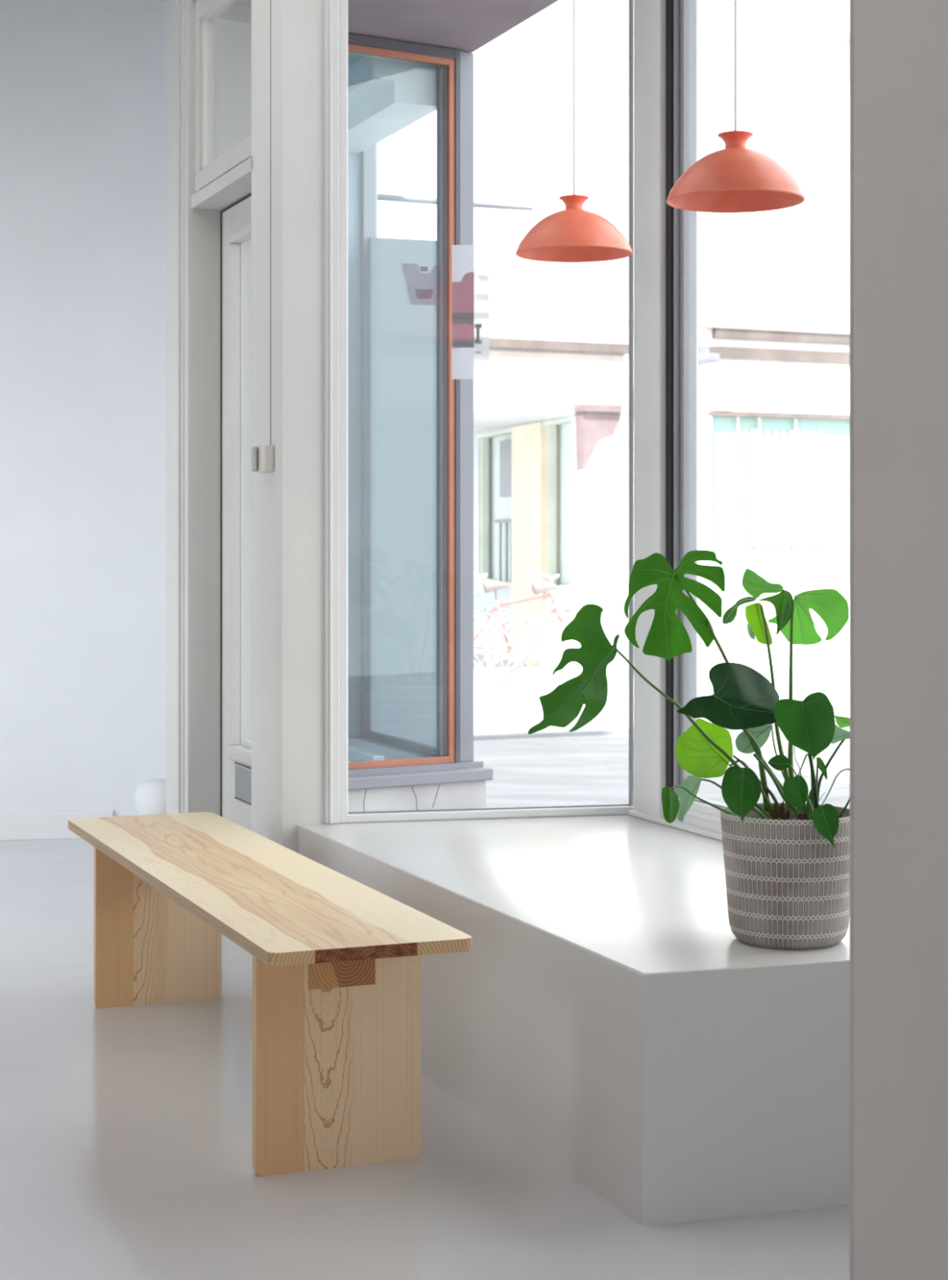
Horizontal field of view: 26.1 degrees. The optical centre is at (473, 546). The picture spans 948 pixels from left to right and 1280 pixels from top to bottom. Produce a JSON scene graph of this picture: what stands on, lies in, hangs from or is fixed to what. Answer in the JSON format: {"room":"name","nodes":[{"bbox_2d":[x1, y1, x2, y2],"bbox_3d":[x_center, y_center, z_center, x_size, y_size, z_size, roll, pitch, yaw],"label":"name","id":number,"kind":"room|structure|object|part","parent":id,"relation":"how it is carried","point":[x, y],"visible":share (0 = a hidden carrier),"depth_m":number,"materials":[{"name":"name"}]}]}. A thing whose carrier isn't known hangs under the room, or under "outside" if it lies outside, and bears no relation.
{"room":"storefront interior","nodes":[
{"label":"storefront interior","id":0,"kind":"room"},
{"bbox_2d":[0,0,166,816],"bbox_3d":[-2.330,-0.514,8.089,2.671,3.350,0.150,0,0,-10],"label":"wall","id":1,"kind":"structure","parent":0,"point":[83,187],"depth_m":8.15,"materials":[{"name":"paint"}]},
{"bbox_2d":[0,809,112,840],"bbox_3d":[-2.510,1.107,7.970,2.176,0.108,0.022,0,0,-10],"label":"baseboard","id":2,"kind":"structure","parent":1,"relation":"attached to","point":[30,825],"depth_m":8.10,"materials":[{"name":"paint"}]},
{"bbox_2d":[165,0,176,813],"bbox_3d":[-0.833,-0.514,6.525,0.253,3.350,0.232,0,0,-22],"label":"wall pier","id":3,"kind":"object","parent":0,"point":[171,5],"visible":0.18,"depth_m":6.52,"materials":[{"name":"paint"}]},
{"bbox_2d":[176,0,191,813],"bbox_3d":[-0.780,-0.340,6.364,0.272,3.000,0.110,0,0,-22],"label":"trim","id":4,"kind":"structure","parent":3,"relation":"attached to","point":[183,6],"depth_m":6.32,"materials":[{"name":"paint"}]},
{"bbox_2d":[251,0,343,968],"bbox_3d":[-0.451,-0.514,5.529,0.220,3.350,0.326,0,0,-22],"label":"wall pillar","id":5,"kind":"structure","parent":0,"point":[288,501],"depth_m":5.38,"materials":[{"name":"paint"}]},
{"bbox_2d":[251,444,273,472],"bbox_3d":[-0.565,-0.234,5.461,0.042,0.072,0.082,0,0,-22],"label":"switch box","id":6,"kind":"object","parent":5,"relation":"attached to","point":[262,456],"visible":1,"depth_m":5.43,"materials":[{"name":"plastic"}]},
{"bbox_2d":[270,0,271,444],"bbox_3d":[-0.542,-1.230,5.460,0.003,1.920,0.003,0,0,0],"label":"cable","id":7,"kind":"object","parent":5,"relation":"attached to","point":[270,0],"visible":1,"depth_m":5.46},
{"bbox_2d":[0,838,848,1279],"bbox_3d":[0.090,1.220,2.778,7.380,0.120,10.956,0,0,0],"label":"floor","id":8,"kind":"structure","parent":0,"point":[126,1131],"depth_m":3.72,"materials":[{"name":"concrete"}]},
{"bbox_2d":[134,778,165,815],"bbox_3d":[-1.195,1.020,7.720,0.168,0.282,0.168,0,0,0],"label":"vessel","id":9,"kind":"object","parent":8,"relation":"on","point":[150,794],"visible":0.33,"depth_m":7.65,"materials":[{"name":"white ceramic"}]},
{"bbox_2d":[67,812,471,1176],"bbox_3d":[-0.530,0.935,4.526,0.386,0.450,1.902,0,0,-22],"label":"bench","id":10,"kind":"object","parent":8,"relation":"on","point":[336,959],"visible":1,"depth_m":3.88,"materials":[{"name":"brown wood"}]},
{"bbox_3d":[-0.804,0.947,5.213,0.323,0.426,0.029,0,0,-22],"label":"leg","id":11,"kind":"part","parent":10,"relation":"part of","materials":[{"name":"beige wood"}]},
{"bbox_3d":[-0.255,0.947,3.840,0.323,0.426,0.029,0,0,-22],"label":"leg","id":12,"kind":"part","parent":10,"relation":"part of","materials":[{"name":"brown wood"}]},
{"bbox_2d":[297,815,848,1226],"bbox_3d":[0.347,0.945,4.570,0.910,0.431,2.086,0,0,-22],"label":"plinth","id":13,"kind":"object","parent":8,"relation":"on","point":[605,1011],"visible":0.84,"depth_m":3.74,"materials":[{"name":"paint"}]},
{"bbox_2d":[528,550,848,949],"bbox_3d":[0.423,0.368,3.832,0.581,0.722,0.307,0,0,18],"label":"monstera","id":14,"kind":"object","parent":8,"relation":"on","point":[786,864],"visible":0.96,"depth_m":3.76,"materials":[{"name":"plant"}]},
{"bbox_2d":[347,0,559,52],"bbox_3d":[-0.043,-1.800,5.918,1.032,0.120,2.350,0,0,-22],"label":"ceiling","id":15,"kind":"structure","parent":0,"point":[469,25],"depth_m":6.74,"materials":[{"name":"paint"}]},
{"bbox_2d":[360,813,629,822],"bbox_3d":[2.082,-0.514,1.584,0.888,3.350,9.185,0,0,-27],"label":"wall","id":16,"kind":"structure","parent":0,"point":[626,814],"depth_m":5.51,"materials":[{"name":"paint"}]},
{"bbox_2d":[324,0,633,824],"bbox_3d":[0.018,-0.615,5.503,0.853,2.689,0.078,0,0,-13],"label":"window","id":17,"kind":"structure","parent":16,"relation":"in","point":[336,811],"depth_m":5.38,"materials":[{"name":"paint"}]},
{"bbox_2d":[451,244,489,379],"bbox_3d":[-0.009,-0.631,5.514,0.105,0.364,0.002,0,0,-13],"label":"poster","id":18,"kind":"object","parent":17,"relation":"attached to","point":[470,357],"visible":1,"depth_m":5.51,"materials":[{"name":"white paper"}]},
{"bbox_2d":[628,0,727,840],"bbox_3d":[0.865,-0.615,4.594,0.126,2.689,2.132,0,0,-22],"label":"window","id":19,"kind":"structure","parent":16,"relation":"in","point":[665,32],"depth_m":5.39,"materials":[{"name":"paint"}]},
{"bbox_2d":[720,802,848,949],"bbox_3d":[0.583,0.610,3.790,0.252,0.239,0.252,0,0,0],"label":"pot","id":20,"kind":"object","parent":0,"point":[787,886],"depth_m":3.69,"materials":[{"name":"grey ceramic"}]},
{"bbox_2d":[848,0,947,1279],"bbox_3d":[1.037,-0.514,2.654,1.399,3.350,0.204,0,0,-22],"label":"wall","id":21,"kind":"structure","parent":0,"point":[898,49],"depth_m":2.32,"materials":[{"name":"paint"}]},
{"bbox_3d":[0.100,-2.249,2.728,7.800,0.120,11.256,0,0,0],"label":"ceiling","id":22,"kind":"structure","parent":0,"visible":0},
{"bbox_2d":[515,0,632,262],"bbox_3d":[0.239,-1.443,4.900,0.280,1.490,0.280,0,0,0],"label":"pendant lamp","id":23,"kind":"object","parent":22,"relation":"hanging from","point":[572,234],"visible":1,"depth_m":4.84,"materials":[{"name":"orange metal"}]},
{"bbox_3d":[0.239,-0.752,4.900,0.280,0.108,0.280,0,0,0],"label":"lamp shade","id":24,"kind":"part","parent":23,"relation":"part of","materials":[{"name":"orange metal"}]},
{"bbox_3d":[0.239,-0.821,4.900,0.072,0.044,0.072,0,0,0],"label":"crown","id":25,"kind":"part","parent":23,"relation":"part of","materials":[{"name":"orange metal"}]},
{"bbox_3d":[0.239,-1.505,4.900,0.003,1.329,0.003,0,0,0],"label":"cord","id":26,"kind":"part","parent":23,"relation":"part of","materials":[{"name":"grey plastic"}]},
{"bbox_2d":[666,0,804,213],"bbox_3d":[0.530,-1.443,4.150,0.280,1.490,0.280,0,0,0],"label":"pendant lamp","id":27,"kind":"object","parent":22,"relation":"hanging from","point":[736,178],"visible":1,"depth_m":4.09,"materials":[{"name":"orange metal"}]},
{"bbox_3d":[0.530,-0.752,4.150,0.280,0.108,0.280,0,0,0],"label":"lamp shade","id":28,"kind":"part","parent":27,"relation":"part of","materials":[{"name":"orange metal"}]},
{"bbox_3d":[0.530,-0.821,4.150,0.072,0.044,0.072,0,0,0],"label":"crown","id":29,"kind":"part","parent":27,"relation":"part of","materials":[{"name":"orange metal"}]},
{"bbox_3d":[0.530,-1.505,4.150,0.003,1.329,0.003,0,0,0],"label":"cord","id":30,"kind":"part","parent":27,"relation":"part of","materials":[{"name":"grey plastic"}]},
{"bbox_3d":[-0.637,-2.024,5.996,0.457,0.330,0.713,0,0,0],"label":"wall","id":31,"kind":"structure","parent":0,"visible":0},
{"bbox_2d":[191,0,253,831],"bbox_3d":[-0.634,-0.349,5.987,0.220,3.020,0.700,0,0,-22],"label":"door","id":32,"kind":"structure","parent":31,"relation":"in","point":[221,158],"depth_m":6.27,"materials":[{"name":"paint"}]},
{"label":"outside","id":33,"kind":"structure","parent":0,"visible":0},
{"bbox_2d":[473,653,848,733],"bbox_3d":[-0.211,1.321,30.371,40.002,0.080,30.001,0,0,-24],"label":"pavement","id":34,"kind":"structure","parent":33,"point":[498,707],"depth_m":17.71,"materials":[{"name":"white concrete"}]},
{"bbox_2d":[473,573,529,674],"bbox_3d":[-0.267,0.789,20.384,1.739,1.040,0.581,0,0,-17],"label":"bicycle","id":35,"kind":"object","parent":34,"relation":"on","point":[481,593],"visible":0.27,"depth_m":20.54,"materials":[{"name":"metal"}]},
{"bbox_3d":[-0.266,0.725,20.385,1.057,0.617,0.111,0,0,-17],"label":"frame","id":36,"kind":"part","parent":35,"relation":"part of","materials":[{"name":"red metal"}]},
{"bbox_2d":[473,573,582,679],"bbox_3d":[0.423,0.789,19.906,1.739,1.040,0.581,0,0,-20],"label":"bicycle","id":37,"kind":"object","parent":34,"relation":"on","point":[489,585],"visible":0.51,"depth_m":19.86,"materials":[{"name":"metal"}]},
{"bbox_3d":[0.424,0.725,19.907,1.057,0.617,0.111,0,0,-20],"label":"frame","id":38,"kind":"part","parent":37,"relation":"part of","materials":[{"name":"red metal"}]},
{"bbox_2d":[484,574,628,684],"bbox_3d":[0.861,0.789,19.229,1.739,1.040,0.581,0,0,-29],"label":"bicycle","id":39,"kind":"object","parent":34,"relation":"on","point":[538,587],"visible":0.66,"depth_m":19.09,"materials":[{"name":"metal"}]},
{"bbox_3d":[0.862,0.725,19.231,1.057,0.617,0.111,0,0,-29],"label":"frame","id":40,"kind":"part","parent":39,"relation":"part of","materials":[{"name":"metal"}]},
{"bbox_2d":[377,0,848,675],"bbox_3d":[1.159,-3.264,26.491,20.446,9.150,12.191,0,0,-25],"label":"building","id":41,"kind":"structure","parent":34,"relation":"on","point":[551,415],"depth_m":20.84,"materials":[{"name":"grey paint"}]},
{"bbox_2d":[377,193,533,210],"bbox_3d":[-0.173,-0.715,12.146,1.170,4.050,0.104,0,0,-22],"label":"pole","id":42,"kind":"object","parent":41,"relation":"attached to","point":[380,197],"visible":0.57,"depth_m":12.10,"materials":[{"name":"grey metal"}]},
{"bbox_3d":[0.411,-0.438,23.627,0.010,1.770,1.567,0,0,-15],"label":"pane","id":43,"kind":"part","parent":41,"relation":"part of","materials":[{"name":"green glass"}]},
{"bbox_3d":[0.404,0.067,23.408,0.020,0.760,1.147,0,0,-15],"label":"railing","id":44,"kind":"part","parent":41,"relation":"part of","materials":[{"name":"grey metal"}]},
{"bbox_2d":[499,439,511,497],"bbox_3d":[0.428,-0.898,23.393,0.020,0.650,0.917,0,0,-15],"label":"window","id":45,"kind":"structure","parent":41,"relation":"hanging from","point":[505,445],"depth_m":23.58,"materials":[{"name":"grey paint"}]},
{"bbox_3d":[-2.104,-1.921,18.663,8.014,0.167,0.050,0,0,-24],"label":"cornice","id":46,"kind":"part","parent":41,"relation":"part of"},
{"bbox_3d":[1.104,-0.438,21.077,0.010,1.770,1.512,0,0,-15],"label":"pane","id":47,"kind":"part","parent":41,"relation":"part of","materials":[{"name":"green glass"}]},
{"bbox_3d":[1.056,-1.976,20.114,2.715,1.256,1.259,0,0,0],"label":"moulding","id":48,"kind":"part","parent":41,"relation":"part of","materials":[{"name":"beige paint"}]},
{"bbox_2d":[697,346,719,364],"bbox_3d":[2.297,-1.917,20.504,0.184,0.167,0.350,0,0,-24],"label":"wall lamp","id":49,"kind":"object","parent":41,"relation":"attached to","point":[707,355],"depth_m":20.46,"materials":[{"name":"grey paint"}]},
{"bbox_2d":[735,429,822,545],"bbox_3d":[3.154,-0.604,21.131,1.037,1.185,0.020,0,0,-24],"label":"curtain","id":50,"kind":"object","parent":41,"relation":"hanging from","point":[779,472],"depth_m":21.14,"materials":[{"name":"white fabric"}]},
{"bbox_3d":[3.812,-0.459,21.458,3.159,1.728,0.010,0,0,-24],"label":"pane","id":51,"kind":"part","parent":41,"relation":"part of","materials":[{"name":"green glass"}]},
{"bbox_2d":[473,719,837,740],"bbox_3d":[6.038,1.321,16.657,40.002,0.078,0.140,0,0,-24],"label":"kerb","id":52,"kind":"object","parent":34,"relation":"attached to","point":[606,731],"depth_m":14.09,"materials":[{"name":"white concrete"}]},
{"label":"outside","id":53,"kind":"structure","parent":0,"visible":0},
{"bbox_2d":[473,724,848,808],"bbox_3d":[4.820,1.361,21.133,53.639,0.100,47.734,0,0,0],"label":"street","id":54,"kind":"structure","parent":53,"point":[576,770],"depth_m":12.03,"materials":[{"name":"grey asphalt"}]},
{"bbox_2d":[347,32,493,811],"bbox_3d":[-1.957,-0.265,8.431,2.778,3.150,4.246,0,0,-22],"label":"shopfront","id":55,"kind":"object","parent":54,"relation":"on","point":[411,424],"visible":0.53,"depth_m":7.53,"materials":[{"name":"glass"}]},
{"bbox_3d":[-1.058,-1.649,8.985,0.480,0.180,3.900,0,0,-22],"label":"ceiling moulding","id":56,"kind":"part","parent":55,"relation":"part of","materials":[{"name":"white paint"}]},
{"bbox_3d":[-0.437,-0.472,6.980,0.762,2.410,0.010,0,0,-32],"label":"pane","id":57,"kind":"part","parent":55,"relation":"part of","materials":[{"name":"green glass"}]},
{"bbox_3d":[-0.245,-0.440,7.692,0.050,2.400,0.975,0,0,-22],"label":"street frame","id":58,"kind":"part","parent":55,"relation":"part of","materials":[{"name":"glass"}]},
{"bbox_3d":[-0.425,-0.473,6.939,0.715,2.457,0.457,0,0,0],"label":"wooden frame","id":59,"kind":"part","parent":55,"relation":"part of","materials":[{"name":"brown wood"}]},
{"bbox_3d":[-0.416,0.786,6.955,1.035,0.062,0.175,0,0,-32],"label":"sill","id":60,"kind":"part","parent":55,"relation":"part of","materials":[{"name":"grey paint"}]}
]}

